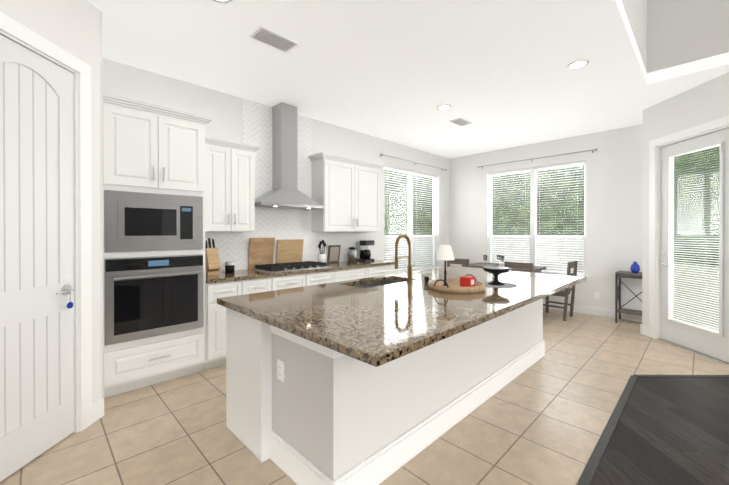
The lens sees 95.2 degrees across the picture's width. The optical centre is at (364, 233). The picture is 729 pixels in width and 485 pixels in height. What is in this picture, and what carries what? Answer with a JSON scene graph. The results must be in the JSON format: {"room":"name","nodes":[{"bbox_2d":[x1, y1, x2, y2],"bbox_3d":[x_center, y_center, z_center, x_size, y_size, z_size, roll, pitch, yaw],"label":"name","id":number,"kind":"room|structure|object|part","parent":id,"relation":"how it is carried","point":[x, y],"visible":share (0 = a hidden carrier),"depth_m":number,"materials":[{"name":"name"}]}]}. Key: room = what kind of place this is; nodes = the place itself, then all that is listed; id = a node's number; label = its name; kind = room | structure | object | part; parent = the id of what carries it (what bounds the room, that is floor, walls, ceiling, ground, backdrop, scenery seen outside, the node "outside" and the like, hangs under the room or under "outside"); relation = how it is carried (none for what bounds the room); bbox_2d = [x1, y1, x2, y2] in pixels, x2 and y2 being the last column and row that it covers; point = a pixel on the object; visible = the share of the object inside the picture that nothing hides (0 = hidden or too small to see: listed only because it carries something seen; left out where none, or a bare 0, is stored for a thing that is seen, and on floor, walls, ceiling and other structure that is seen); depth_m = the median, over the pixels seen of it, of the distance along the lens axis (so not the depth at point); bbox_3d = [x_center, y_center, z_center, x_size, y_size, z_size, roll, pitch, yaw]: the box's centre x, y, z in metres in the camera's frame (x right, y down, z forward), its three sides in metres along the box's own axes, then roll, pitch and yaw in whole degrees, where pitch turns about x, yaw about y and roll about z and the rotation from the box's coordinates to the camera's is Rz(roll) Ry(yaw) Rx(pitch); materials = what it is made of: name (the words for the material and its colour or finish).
{"room":"kitchen","nodes":[
{"label":"kitchen","id":0,"kind":"room"},
{"bbox_2d":[0,0,99,403],"bbox_3d":[-2.071,-0.136,-0.753,0.120,3.050,6.500,0,0,0],"label":"wall","id":1,"kind":"structure","parent":0,"point":[71,27],"depth_m":2.40,"materials":[{"name":"white paint"}]},
{"bbox_2d":[0,34,74,481],"bbox_3d":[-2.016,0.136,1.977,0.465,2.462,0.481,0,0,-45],"label":"pantry door","id":2,"kind":"structure","parent":1,"relation":"in","point":[37,369],"depth_m":2.03,"materials":[{"name":"white wood"}]},
{"bbox_2d":[0,12,91,432],"bbox_3d":[-2.040,0.089,1.982,0.140,2.580,0.830,0,0,0],"label":"door frame","id":3,"kind":"structure","parent":1,"relation":"attached to","point":[24,36],"depth_m":2.31,"materials":[{"name":"white wood"}]},
{"bbox_2d":[92,398,103,422],"bbox_3d":[-2.003,1.324,-0.740,0.016,0.130,6.516,0,0,0],"label":"baseboard","id":4,"kind":"structure","parent":1,"relation":"attached to","point":[97,409],"depth_m":2.46,"materials":[{"name":"white"}]},
{"bbox_2d":[99,11,102,398],"bbox_3d":[-2.311,-0.149,2.780,0.105,3.050,0.820,0,0,-45],"label":"wall","id":5,"kind":"structure","parent":0,"point":[101,205],"depth_m":2.52,"materials":[{"name":"white paint"}]},
{"bbox_2d":[102,57,449,271],"bbox_3d":[-0.728,-0.158,5.018,7.300,3.050,0.150,0,0,-45],"label":"wall","id":6,"kind":"structure","parent":0,"point":[223,110],"depth_m":4.92,"materials":[{"name":"white paint"}]},
{"bbox_2d":[205,135,260,231],"bbox_3d":[-1.588,-0.528,3.819,0.685,1.020,0.346,0,0,-45],"label":"upper cabinet","id":7,"kind":"object","parent":6,"relation":"attached to","point":[229,185],"visible":0.83,"depth_m":3.71,"materials":[{"name":"white wood"}]},
{"bbox_2d":[205,98,368,270],"bbox_3d":[-0.946,-0.616,4.691,2.866,2.127,0.007,0,0,-45],"label":"tile backsplash","id":8,"kind":"structure","parent":6,"relation":"attached to","point":[277,224],"depth_m":4.39,"materials":[{"name":"white tile"}]},
{"bbox_2d":[255,102,323,209],"bbox_3d":[-1.013,-1.006,4.370,0.930,1.343,0.351,0,0,-45],"label":"range hood","id":9,"kind":"object","parent":8,"relation":"attached to","point":[285,192],"visible":0.92,"depth_m":4.32,"materials":[{"name":"silver metal"}]},
{"bbox_2d":[308,156,379,231],"bbox_3d":[-0.258,-0.556,5.155,1.155,1.065,0.308,0,0,-45],"label":"upper cabinet","id":10,"kind":"object","parent":6,"relation":"attached to","point":[346,192],"depth_m":4.92,"materials":[{"name":"white wood"}]},
{"bbox_2d":[380,153,446,273],"bbox_3d":[0.972,-0.304,6.619,2.126,2.210,0.232,0,0,-45],"label":"window","id":11,"kind":"structure","parent":6,"relation":"attached to","point":[409,194],"depth_m":6.65,"materials":[{"name":"white"}]},
{"bbox_2d":[0,307,728,484],"bbox_3d":[0.963,1.420,-2.397,16.100,0.050,13.600,0,0,-45],"label":"floor","id":12,"kind":"structure","parent":0,"point":[544,419],"depth_m":2.32,"materials":[{"name":"beige tile"}]},
{"bbox_2d":[103,91,212,397],"bbox_3d":[-2.006,0.114,3.179,0.873,2.520,0.675,0,0,-45],"label":"tall cabinet","id":13,"kind":"object","parent":12,"relation":"on","point":[154,299],"visible":0.92,"depth_m":2.94,"materials":[{"name":"white painted wood"}]},
{"bbox_2d":[203,276,278,369],"bbox_3d":[-1.487,0.933,3.747,0.762,0.878,0.598,0,0,-45],"label":"base cabinet","id":14,"kind":"object","parent":12,"relation":"on","point":[215,334],"depth_m":3.37,"materials":[{"name":"white wood"}]},
{"bbox_2d":[206,260,394,283],"bbox_3d":[-0.732,0.469,4.478,2.866,0.040,0.613,0,0,-45],"label":"countertop","id":15,"kind":"structure","parent":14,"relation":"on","point":[237,275],"depth_m":3.94,"materials":[{"name":"brown stone"}]},
{"bbox_2d":[205,238,220,274],"bbox_3d":[-1.708,0.251,3.691,0.120,0.402,0.257,0,0,-45],"label":"knife block","id":16,"kind":"object","parent":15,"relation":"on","point":[212,264],"visible":0.83,"depth_m":3.63,"materials":[{"name":"brown wood"}]},
{"bbox_2d":[225,261,234,272],"bbox_3d":[-1.540,0.386,3.806,0.108,0.130,0.106,0,0,-45],"label":"canister","id":17,"kind":"object","parent":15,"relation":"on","point":[229,266],"visible":1,"depth_m":3.76,"materials":[{"name":"grey metal"}]},
{"bbox_2d":[248,237,274,268],"bbox_3d":[-1.317,0.253,4.263,0.340,0.398,0.077,0,0,-45],"label":"cutting board","id":18,"kind":"object","parent":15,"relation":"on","point":[261,251],"visible":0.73,"depth_m":4.24,"materials":[{"name":"brown wood"}]},
{"bbox_2d":[276,239,303,262],"bbox_3d":[-1.020,0.267,4.560,0.400,0.368,0.070,0,0,-45],"label":"cutting board","id":19,"kind":"object","parent":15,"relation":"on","point":[289,250],"visible":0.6,"depth_m":4.54,"materials":[{"name":"brown wood"}]},
{"bbox_2d":[252,261,330,272],"bbox_3d":[-0.927,0.422,4.295,0.880,0.054,0.465,0,0,-45],"label":"cooktop","id":20,"kind":"object","parent":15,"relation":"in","point":[282,267],"visible":1,"depth_m":4.14,"materials":[{"name":"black metal"}]},
{"bbox_2d":[318,240,325,262],"bbox_3d":[-0.612,0.270,4.819,0.124,0.356,0.118,0,0,-45],"label":"utensil crock","id":21,"kind":"object","parent":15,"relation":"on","point":[321,256],"visible":0.77,"depth_m":4.79,"materials":[{"name":"white ceramic"}]},
{"bbox_2d":[327,245,340,262],"bbox_3d":[-0.468,0.315,5.112,0.220,0.270,0.060,0,0,-45],"label":"picture frame","id":22,"kind":"object","parent":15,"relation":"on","point":[333,253],"visible":0.93,"depth_m":5.09,"materials":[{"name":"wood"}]},
{"bbox_2d":[347,247,356,261],"bbox_3d":[-0.193,0.329,5.203,0.150,0.235,0.148,0,0,-45],"label":"canister","id":23,"kind":"object","parent":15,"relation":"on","point":[352,254],"visible":1,"depth_m":5.14,"materials":[{"name":"silver metal"}]},
{"bbox_2d":[356,240,373,260],"bbox_3d":[0.014,0.280,5.448,0.200,0.330,0.220,0,0,-45],"label":"coffee maker","id":24,"kind":"object","parent":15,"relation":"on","point":[363,253],"visible":0.96,"depth_m":5.40,"materials":[{"name":"black plastic"}]},
{"bbox_2d":[279,270,338,289],"bbox_3d":[-0.928,0.931,4.298,1.032,0.878,0.598,0,0,-45],"label":"base cabinet","id":25,"kind":"object","parent":12,"relation":"on","point":[308,279],"depth_m":4.11,"materials":[{"name":"white wood"}]},
{"bbox_2d":[339,267,370,281],"bbox_3d":[-0.379,0.929,4.838,0.732,0.878,0.598,0,0,-45],"label":"base cabinet","id":26,"kind":"object","parent":12,"relation":"on","point":[365,272],"depth_m":4.67,"materials":[{"name":"white wood"}]},
{"bbox_2d":[371,264,394,276],"bbox_3d":[0.043,0.927,5.253,0.676,0.878,0.598,0,0,-45],"label":"base cabinet","id":27,"kind":"object","parent":12,"relation":"on","point":[383,270],"depth_m":5.07,"materials":[{"name":"white wood"}]},
{"bbox_2d":[217,266,585,484],"bbox_3d":[0.712,0.915,2.988,3.400,0.920,1.550,0,0,-45],"label":"kitchen island","id":28,"kind":"object","parent":12,"relation":"on","point":[301,411],"depth_m":2.01,"materials":[{"name":"white paint"}]},
{"bbox_3d":[0.634,0.585,2.910,3.180,0.260,1.550,0,0,-45],"label":"kitchen island top","id":29,"kind":"part","parent":28,"relation":"part of","materials":[{"name":"brown stone"}]},
{"bbox_2d":[395,234,414,282],"bbox_3d":[0.371,0.229,3.049,0.277,0.450,0.060,0,0,-45],"label":"faucet","id":30,"kind":"object","parent":28,"relation":"on","point":[409,267],"visible":1,"depth_m":3.07,"materials":[{"name":"brown metal"}]},
{"bbox_2d":[424,276,428,283],"bbox_3d":[0.568,0.424,3.033,0.044,0.060,0.043,0,0,-45],"label":"salt mill","id":31,"kind":"object","parent":28,"relation":"on","point":[426,279],"visible":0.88,"depth_m":3.02,"materials":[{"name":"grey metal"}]},
{"bbox_2d":[428,274,484,292],"bbox_3d":[0.756,0.406,2.742,0.460,0.100,0.450,0,0,-45],"label":"tray","id":32,"kind":"object","parent":28,"relation":"on","point":[453,287],"visible":0.92,"depth_m":2.60,"materials":[{"name":"brown wood"}]},
{"bbox_2d":[436,245,454,285],"bbox_3d":[0.664,0.268,2.735,0.150,0.345,0.150,0,0,-45],"label":"lamp","id":33,"kind":"object","parent":32,"relation":"on","point":[445,252],"visible":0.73,"depth_m":2.69,"materials":[{"name":"white fabric"}]},
{"bbox_2d":[460,276,474,286],"bbox_3d":[0.856,0.401,2.762,0.090,0.080,0.091,0,0,-45],"label":"box","id":34,"kind":"object","parent":32,"relation":"on","point":[467,281],"visible":0.93,"depth_m":2.73,"materials":[{"name":"red"}]},
{"bbox_2d":[483,281,516,287],"bbox_3d":[1.168,0.453,2.951,0.340,0.004,0.340,0,0,-45],"label":"placemat","id":35,"kind":"object","parent":28,"relation":"on","point":[508,285],"visible":0.71,"depth_m":2.88,"materials":[{"name":"grey fabric"}]},
{"bbox_2d":[482,266,510,284],"bbox_3d":[1.168,0.378,2.950,0.240,0.145,0.240,0,0,-45],"label":"pedestal bowl","id":36,"kind":"object","parent":35,"relation":"on","point":[496,272],"visible":1,"depth_m":2.91,"materials":[{"name":"grey metal"}]},
{"bbox_2d":[447,258,469,266],"bbox_3d":[1.804,0.903,6.034,0.470,0.920,0.420,0,0,-45],"label":"chair","id":37,"kind":"object","parent":12,"relation":"on","point":[466,262],"visible":0.12,"depth_m":5.86,"materials":[{"name":"brown wood"}]},
{"bbox_2d":[462,262,545,272],"bbox_3d":[2.551,0.981,6.145,0.750,0.765,1.250,0,0,-45],"label":"dining table","id":38,"kind":"object","parent":12,"relation":"on","point":[537,269],"visible":0.17,"depth_m":6.02,"materials":[{"name":"brown wood"}]},
{"bbox_2d":[483,255,503,264],"bbox_3d":[2.463,0.502,6.232,0.326,0.190,0.374,0,0,-45],"label":"glassware","id":39,"kind":"object","parent":38,"relation":"on","point":[500,257],"visible":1,"depth_m":6.22,"materials":[{"name":"white"}]},
{"bbox_2d":[504,261,533,272],"bbox_3d":[2.534,0.906,5.293,0.470,0.920,0.420,0,0,-45],"label":"chair","id":40,"kind":"object","parent":12,"relation":"on","point":[518,265],"visible":0.12,"depth_m":5.13,"materials":[{"name":"brown wood"}]},
{"bbox_2d":[543,261,577,320],"bbox_3d":[3.164,0.906,5.444,0.420,0.920,0.470,0,0,-45],"label":"chair","id":41,"kind":"object","parent":12,"relation":"on","point":[565,293],"visible":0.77,"depth_m":5.33,"materials":[{"name":"brown wood"}]},
{"bbox_2d":[615,271,641,322],"bbox_3d":[4.130,0.982,5.026,0.330,0.770,0.500,0,0,-45],"label":"console table","id":42,"kind":"object","parent":12,"relation":"on","point":[625,274],"visible":0.5,"depth_m":5.08,"materials":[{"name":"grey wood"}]},
{"bbox_2d":[630,261,639,272],"bbox_3d":[4.098,0.512,5.035,0.120,0.170,0.118,0,0,-45],"label":"vase","id":43,"kind":"object","parent":42,"relation":"on","point":[635,267],"visible":1,"depth_m":5.00,"materials":[{"name":"blue ceramic"}]},
{"bbox_2d":[577,375,728,484],"bbox_3d":[-0.576,1.388,-1.413,15.287,0.006,2.171,0,0,-45],"label":"trim","id":44,"kind":"structure","parent":12,"relation":"on","point":[589,470],"depth_m":2.34,"materials":[{"name":"black"}]},
{"bbox_2d":[88,0,728,157],"bbox_3d":[0.962,-1.714,-2.586,15.850,0.120,13.350,0,0,-45],"label":"ceiling","id":45,"kind":"structure","parent":0,"point":[498,74],"depth_m":3.28,"materials":[{"name":"white paint"}]},
{"bbox_2d":[213,0,231,3],"bbox_3d":[-1.018,-1.670,2.320,0.190,0.006,0.190,0,0,-45],"label":"recessed light","id":46,"kind":"object","parent":45,"relation":"in","point":[224,1],"visible":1,"depth_m":2.39,"materials":[{"name":"white"}]},
{"bbox_2d":[249,26,297,52],"bbox_3d":[-0.780,-1.669,2.877,0.360,0.010,0.200,0,0,-45],"label":"ceiling vent","id":47,"kind":"object","parent":45,"relation":"in","point":[271,38],"visible":1,"depth_m":2.86,"materials":[{"name":"white metal"}]},
{"bbox_2d":[437,105,451,109],"bbox_3d":[1.063,-1.678,4.432,0.190,0.006,0.190,0,0,-45],"label":"recessed light","id":48,"kind":"object","parent":45,"relation":"in","point":[443,107],"visible":1,"depth_m":4.43,"materials":[{"name":"white"}]},
{"bbox_2d":[449,117,472,125],"bbox_3d":[1.453,-1.677,5.020,0.360,0.010,0.200,0,0,-45],"label":"ceiling vent","id":49,"kind":"object","parent":45,"relation":"in","point":[460,121],"visible":1,"depth_m":5.01,"materials":[{"name":"white metal"}]},
{"bbox_2d":[567,60,588,69],"bbox_3d":[2.119,-1.673,3.303,0.190,0.006,0.190,0,0,-45],"label":"recessed light","id":50,"kind":"object","parent":45,"relation":"in","point":[578,64],"visible":1,"depth_m":3.29,"materials":[{"name":"white"}]},
{"bbox_2d":[450,124,642,310],"bbox_3d":[3.189,-0.163,6.348,0.150,3.050,3.750,0,0,-45],"label":"wall","id":51,"kind":"structure","parent":0,"point":[614,202],"depth_m":5.57,"materials":[{"name":"white paint"}]},
{"bbox_2d":[477,148,596,280],"bbox_3d":[3.170,-0.302,6.294,0.232,2.210,2.096,0,0,-45],"label":"window","id":52,"kind":"structure","parent":51,"relation":"in","point":[532,246],"depth_m":6.26,"materials":[{"name":"white"}]},
{"bbox_2d":[543,300,641,321],"bbox_3d":[3.130,1.298,6.295,0.016,0.130,3.750,0,0,-45],"label":"baseboard","id":53,"kind":"structure","parent":51,"relation":"attached to","point":[604,312],"depth_m":5.52,"materials":[{"name":"white"}]},
{"bbox_2d":[594,292,598,298],"bbox_3d":[3.873,1.035,5.545,0.008,0.114,0.070,0,0,-45],"label":"outlet","id":54,"kind":"object","parent":51,"relation":"attached to","point":[596,295],"visible":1,"depth_m":5.55,"materials":[{"name":"white plastic"}]},
{"bbox_2d":[621,0,648,72],"bbox_3d":[-1.791,-2.495,-1.082,14.040,1.430,0.100,0,0,-45],"label":"wall","id":55,"kind":"structure","parent":0,"point":[637,11],"depth_m":3.35,"materials":[{"name":"white paint"}]},
{"bbox_2d":[590,377,728,484],"bbox_3d":[4.729,1.389,-1.485,22.747,0.001,9.617,0,0,-45],"label":"floor","id":56,"kind":"structure","parent":0,"point":[671,431],"depth_m":2.25,"materials":[{"name":"black wood"}]},
{"bbox_2d":[642,72,728,325],"bbox_3d":[3.828,-0.913,-0.220,0.150,4.600,9.500,0,0,0],"label":"wall","id":57,"kind":"structure","parent":0,"point":[705,102],"depth_m":4.08,"materials":[{"name":"white paint"}]},
{"bbox_2d":[640,324,648,335],"bbox_3d":[3.782,1.322,-0.166,6.846,0.130,6.740,0,0,-45],"label":"baseboard","id":58,"kind":"structure","parent":57,"relation":"attached to","point":[644,329],"depth_m":4.48,"materials":[{"name":"white"}]},
{"bbox_2d":[649,116,728,365],"bbox_3d":[3.850,0.077,3.858,0.170,2.590,1.090,0,0,0],"label":"door frame","id":59,"kind":"structure","parent":57,"relation":"attached to","point":[656,145],"depth_m":4.30,"materials":[{"name":"white painted wood"}]},
{"bbox_2d":[661,128,728,362],"bbox_3d":[3.812,0.126,3.851,0.105,2.460,0.877,0,0,0],"label":"exterior door","id":60,"kind":"structure","parent":57,"relation":"in","point":[714,343],"depth_m":3.83,"materials":[{"name":"white"}]},
{"bbox_2d":[649,0,728,72],"bbox_3d":[6.600,-2.500,0.330,0.100,1.430,9.600,0,0,-45],"label":"wall","id":61,"kind":"structure","parent":0,"point":[669,33],"depth_m":3.52,"materials":[{"name":"white paint"}]},
{"label":"outside","id":62,"kind":"structure","parent":0,"visible":0},
{"bbox_2d":[384,169,423,267],"bbox_3d":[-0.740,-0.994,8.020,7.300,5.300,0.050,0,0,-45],"label":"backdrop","id":63,"kind":"structure","parent":62,"point":[403,221],"depth_m":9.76,"materials":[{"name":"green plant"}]},
{"bbox_2d":[424,164,583,273],"bbox_3d":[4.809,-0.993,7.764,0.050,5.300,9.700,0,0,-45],"label":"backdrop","id":64,"kind":"structure","parent":62,"point":[497,214],"depth_m":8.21,"materials":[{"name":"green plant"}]},
{"bbox_2d":[673,146,719,327],"bbox_3d":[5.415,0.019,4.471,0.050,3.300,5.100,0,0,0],"label":"door blind","id":65,"kind":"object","parent":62,"point":[690,190],"depth_m":5.39,"materials":[{"name":"white plastic"}]}
]}

